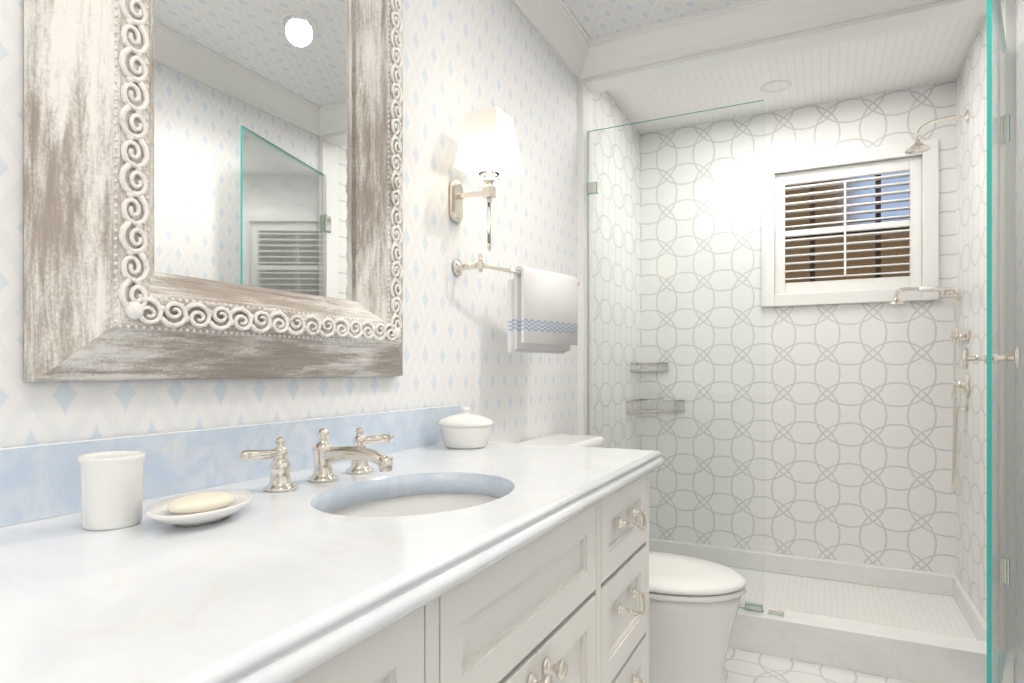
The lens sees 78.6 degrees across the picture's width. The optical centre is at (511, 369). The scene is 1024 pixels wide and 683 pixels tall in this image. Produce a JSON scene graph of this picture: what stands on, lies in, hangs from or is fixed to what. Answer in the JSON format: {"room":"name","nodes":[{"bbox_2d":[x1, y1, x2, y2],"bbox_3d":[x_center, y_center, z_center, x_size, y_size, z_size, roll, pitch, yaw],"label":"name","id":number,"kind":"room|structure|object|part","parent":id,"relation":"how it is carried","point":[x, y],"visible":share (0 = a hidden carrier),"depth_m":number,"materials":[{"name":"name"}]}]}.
{"room":"bathroom","nodes":[
{"label":"bathroom","id":0,"kind":"room"},
{"bbox_2d":[0,0,639,449],"bbox_3d":[-0.368,-0.145,1.525,0.100,2.460,4.800,0,0,27],"label":"wall","id":1,"kind":"structure","parent":0,"point":[462,58],"depth_m":1.85,"materials":[{"name":"paper"}]},
{"bbox_2d":[24,0,402,381],"bbox_3d":[-0.433,-0.575,1.180,0.084,1.182,0.812,0,0,27],"label":"framed mirror","id":2,"kind":"object","parent":1,"relation":"attached to","point":[213,189],"visible":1,"depth_m":1.07,"materials":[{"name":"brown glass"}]},
{"bbox_2d":[0,405,459,524],"bbox_3d":[-0.486,0.151,1.147,0.020,0.100,1.470,0,0,27],"label":"backsplash","id":3,"kind":"structure","parent":1,"relation":"attached to","point":[42,479],"depth_m":1.03,"materials":[{"name":"blue stone"}]},
{"bbox_2d":[450,106,522,251],"bbox_3d":[-0.083,-0.524,1.773,0.184,0.383,0.144,0,0,27],"label":"sconce","id":4,"kind":"object","parent":1,"relation":"attached to","point":[487,151],"visible":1,"depth_m":1.73,"materials":[{"name":"white fabric"}]},
{"bbox_2d":[453,254,579,285],"bbox_3d":[0.033,-0.303,1.982,0.205,0.059,0.502,0,0,27],"label":"towel rail","id":5,"kind":"object","parent":1,"relation":"attached to","point":[459,267],"visible":0.81,"depth_m":1.81,"materials":[{"name":"silver metal"}]},
{"bbox_2d":[508,266,577,353],"bbox_3d":[0.105,-0.187,2.027,0.054,0.266,0.298,0,0,41],"label":"hanging towel","id":6,"kind":"object","parent":5,"relation":"hanging from","point":[542,311],"visible":0.94,"depth_m":1.98,"materials":[{"name":"white fabric"}]},
{"bbox_2d":[510,0,597,80],"bbox_3d":[-0.510,-1.317,1.020,0.095,0.115,3.770,0,0,27],"label":"crown molding","id":7,"kind":"structure","parent":1,"relation":"attached to","point":[575,48],"depth_m":2.43,"materials":[{"name":"white paint"}]},
{"bbox_2d":[578,83,592,435],"bbox_3d":[0.326,-0.150,2.776,0.025,2.190,0.120,0,0,27],"label":"door frame","id":8,"kind":"structure","parent":1,"relation":"attached to","point":[585,232],"depth_m":2.74,"materials":[{"name":"white paint"}]},
{"bbox_2d":[630,362,668,370],"bbox_3d":[0.774,-0.018,3.515,0.166,0.050,0.216,0,0,27],"label":"basket","id":9,"kind":"object","parent":1,"relation":"attached to","point":[644,363],"depth_m":3.53,"materials":[{"name":"silver metal"}]},
{"bbox_2d":[626,399,684,412],"bbox_3d":[0.797,0.200,3.461,0.256,0.065,0.291,0,0,27],"label":"basket","id":10,"kind":"object","parent":1,"relation":"attached to","point":[646,409],"depth_m":3.48,"materials":[{"name":"silver metal"}]},
{"bbox_2d":[578,0,1001,93],"bbox_3d":[0.995,-1.310,2.443,1.520,0.130,0.120,0,0,27],"label":"header","id":11,"kind":"object","parent":1,"relation":"attached to","point":[928,14],"visible":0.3,"depth_m":2.39,"materials":[{"name":"white paint"}]},
{"bbox_2d":[564,0,746,38],"bbox_3d":[0.118,-1.425,0.684,1.720,0.100,3.930,0,0,27],"label":"ceiling","id":12,"kind":"structure","parent":0,"point":[598,18],"depth_m":2.40,"materials":[{"name":"paper"}]},
{"bbox_2d":[607,13,985,133],"bbox_3d":[1.233,-1.425,2.922,1.720,0.100,1.070,0,0,27],"label":"ceiling","id":13,"kind":"structure","parent":0,"point":[931,54],"depth_m":2.95,"materials":[{"name":"white paint"}]},
{"bbox_2d":[760,80,791,93],"bbox_3d":[1.280,-1.387,3.038,0.140,0.036,0.140,0,0,27],"label":"recessed light","id":14,"kind":"object","parent":13,"relation":"attached to","point":[763,90],"visible":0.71,"depth_m":3.04,"materials":[{"name":"white paint"}]},
{"bbox_2d":[640,80,955,574],"bbox_3d":[1.450,-0.145,3.356,1.720,2.460,0.100,0,0,27],"label":"wall","id":15,"kind":"structure","parent":0,"point":[854,451],"depth_m":3.30,"materials":[{"name":"tile"}]},
{"bbox_2d":[649,538,948,595],"bbox_3d":[1.417,1.018,3.290,1.520,0.095,0.048,0,0,27],"label":"baseboard","id":16,"kind":"structure","parent":15,"relation":"attached to","point":[938,583],"depth_m":3.20,"materials":[{"name":"white stone"}]},
{"bbox_2d":[761,139,938,306],"bbox_3d":[1.704,-0.720,3.205,0.790,0.770,0.102,0,0,27],"label":"window","id":17,"kind":"structure","parent":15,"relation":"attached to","point":[921,225],"depth_m":3.17,"materials":[{"name":"white paint"}]},
{"bbox_2d":[724,647,914,682],"bbox_3d":[0.131,1.115,0.711,1.720,0.060,3.990,0,0,27],"label":"floor","id":18,"kind":"structure","parent":0,"point":[742,666],"depth_m":2.25,"materials":[{"name":"tile"}]},
{"bbox_2d":[276,461,663,682],"bbox_3d":[-0.218,0.663,1.016,0.616,0.844,1.424,0,0,27],"label":"bathroom vanity","id":19,"kind":"object","parent":18,"relation":"on","point":[569,604],"depth_m":0.94,"materials":[{"name":"white paint"}]},
{"bbox_2d":[0,427,663,682],"bbox_3d":[-0.226,0.176,1.017,0.600,0.129,1.505,0,0,27],"label":"countertop","id":20,"kind":"structure","parent":19,"relation":"on","point":[260,592],"depth_m":0.64,"materials":[{"name":"white stone"}]},
{"bbox_2d":[77,451,145,530],"bbox_3d":[-0.516,0.154,0.808,0.075,0.091,0.075,0,0,27],"label":"cup","id":21,"kind":"object","parent":20,"relation":"on","point":[111,488],"visible":1,"depth_m":0.78,"materials":[{"name":"white ceramic"}]},
{"bbox_2d":[145,489,252,526],"bbox_3d":[-0.415,0.182,0.838,0.127,0.034,0.162,0,0,27],"label":"soap dish","id":22,"kind":"object","parent":20,"relation":"on","point":[199,508],"visible":1,"depth_m":0.81,"materials":[{"name":"white ceramic"}]},
{"bbox_3d":[-0.398,0.156,1.029,0.054,0.088,0.098,0,0,27],"label":"faucet handle","id":23,"kind":"part","parent":20,"relation":"part of","materials":[{"name":"silver metal"}]},
{"bbox_2d":[307,428,392,482],"bbox_3d":[-0.286,0.153,1.109,0.182,0.094,0.054,0,0,27],"label":"faucet spout","id":24,"kind":"object","parent":20,"relation":"attached to","point":[326,453],"visible":1,"depth_m":1.11,"materials":[{"name":"silver metal"}]},
{"bbox_3d":[-0.285,0.156,1.241,0.068,0.088,0.091,0,0,27],"label":"faucet handle","id":25,"kind":"part","parent":20,"relation":"part of","materials":[{"name":"silver metal"}]},
{"bbox_2d":[312,481,511,524],"bbox_3d":[-0.153,0.307,1.037,0.343,0.157,0.444,0,0,27],"label":"sink","id":26,"kind":"object","parent":20,"relation":"in","point":[418,502],"depth_m":1.20,"materials":[{"name":"white ceramic"}]},
{"bbox_2d":[437,407,493,448],"bbox_3d":[-0.121,0.148,1.629,0.150,0.103,0.146,0,0,27],"label":"lidded bowl","id":27,"kind":"object","parent":20,"relation":"on","point":[465,429],"visible":1,"depth_m":1.58,"materials":[{"name":"white ceramic"}]},
{"bbox_2d":[519,434,745,682],"bbox_3d":[0.391,0.667,2.096,0.741,0.835,0.470,0,0,27],"label":"toilet","id":28,"kind":"object","parent":18,"relation":"on","point":[694,604],"visible":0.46,"depth_m":1.91,"materials":[{"name":"white ceramic"}]},
{"bbox_2d":[728,603,1014,682],"bbox_3d":[0.995,1.015,2.443,1.520,0.140,0.120,0,0,27],"label":"curb","id":29,"kind":"object","parent":18,"relation":"on","point":[915,656],"visible":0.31,"depth_m":2.25,"materials":[{"name":"white stone"}]},
{"bbox_2d":[587,100,783,615],"bbox_3d":[0.693,-0.056,2.594,0.795,1.999,0.040,0,0,27],"label":"glass wall","id":30,"kind":"structure","parent":29,"relation":"on","point":[592,188],"depth_m":2.58,"materials":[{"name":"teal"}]},
{"bbox_2d":[727,566,976,639],"bbox_3d":[1.224,1.075,2.904,1.520,0.020,0.910,0,0,27],"label":"shower floor","id":31,"kind":"structure","parent":0,"point":[922,611],"depth_m":2.87,"materials":[{"name":"tile"}]},
{"bbox_2d":[956,0,1023,682],"bbox_3d":[1.081,-0.145,0.802,0.100,2.460,4.800,0,0,27],"label":"wall","id":32,"kind":"structure","parent":0,"point":[971,285],"depth_m":2.54,"materials":[{"name":"tile"}]},
{"bbox_2d":[590,0,945,75],"bbox_3d":[0.951,-1.317,2.345,1.290,0.115,0.095,0,0,27],"label":"crown molding","id":33,"kind":"structure","parent":32,"relation":"attached to","point":[749,21],"depth_m":2.40,"materials":[{"name":"white paint"}]},
{"bbox_2d":[888,287,960,492],"bbox_3d":[1.917,0.084,2.911,0.286,0.954,0.151,0,0,27],"label":"handheld shower","id":34,"kind":"object","parent":32,"relation":"attached to","point":[896,300],"visible":0.94,"depth_m":2.88,"materials":[{"name":"silver metal"}]},
{"bbox_2d":[905,109,968,153],"bbox_3d":[1.878,-1.058,2.773,0.233,0.150,0.096,0,0,27],"label":"shower head","id":35,"kind":"object","parent":32,"relation":"attached to","point":[917,146],"visible":1,"depth_m":2.78},
{"bbox_2d":[950,329,969,342],"bbox_3d":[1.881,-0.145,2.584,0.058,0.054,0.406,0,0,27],"label":"valve","id":36,"kind":"object","parent":32,"relation":"attached to","point":[965,335],"depth_m":2.72,"materials":[{"name":"silver metal"}]},
{"bbox_2d":[952,372,969,400],"bbox_3d":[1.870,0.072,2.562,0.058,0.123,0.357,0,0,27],"label":"valve","id":37,"kind":"object","parent":32,"relation":"attached to","point":[964,384],"depth_m":2.73,"materials":[{"name":"silver metal"}]},
{"bbox_2d":[956,405,967,410],"bbox_3d":[1.858,0.151,2.538,0.058,0.024,0.227,0,0,27],"label":"valve","id":38,"kind":"object","parent":32,"relation":"attached to","point":[963,407],"depth_m":2.73,"materials":[{"name":"silver metal"}]},
{"bbox_2d":[949,574,986,641],"bbox_3d":[1.880,1.018,2.538,0.020,0.095,0.840,0,0,27],"label":"baseboard","id":39,"kind":"structure","parent":32,"relation":"attached to","point":[971,613],"depth_m":2.63,"materials":[{"name":"white stone"}]},
{"bbox_2d":[962,0,1019,682],"bbox_3d":[1.421,-0.062,1.827,0.114,1.985,0.767,0,0,41],"label":"shower door","id":40,"kind":"object","parent":32,"relation":"attached to","point":[995,357],"visible":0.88,"depth_m":1.67,"materials":[{"name":"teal glass"}]},
{"bbox_2d":[1001,0,1014,657],"bbox_3d":[1.663,-0.150,2.109,0.025,2.190,0.120,0,0,27],"label":"door frame","id":41,"kind":"structure","parent":32,"relation":"attached to","point":[1008,10],"depth_m":2.06,"materials":[{"name":"white paint"}]},
{"label":"outside","id":42,"kind":"structure","parent":0,"visible":0},
{"bbox_2d":[785,171,908,282],"bbox_3d":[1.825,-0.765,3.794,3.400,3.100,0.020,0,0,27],"label":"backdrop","id":43,"kind":"structure","parent":42,"point":[851,239],"depth_m":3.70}
]}

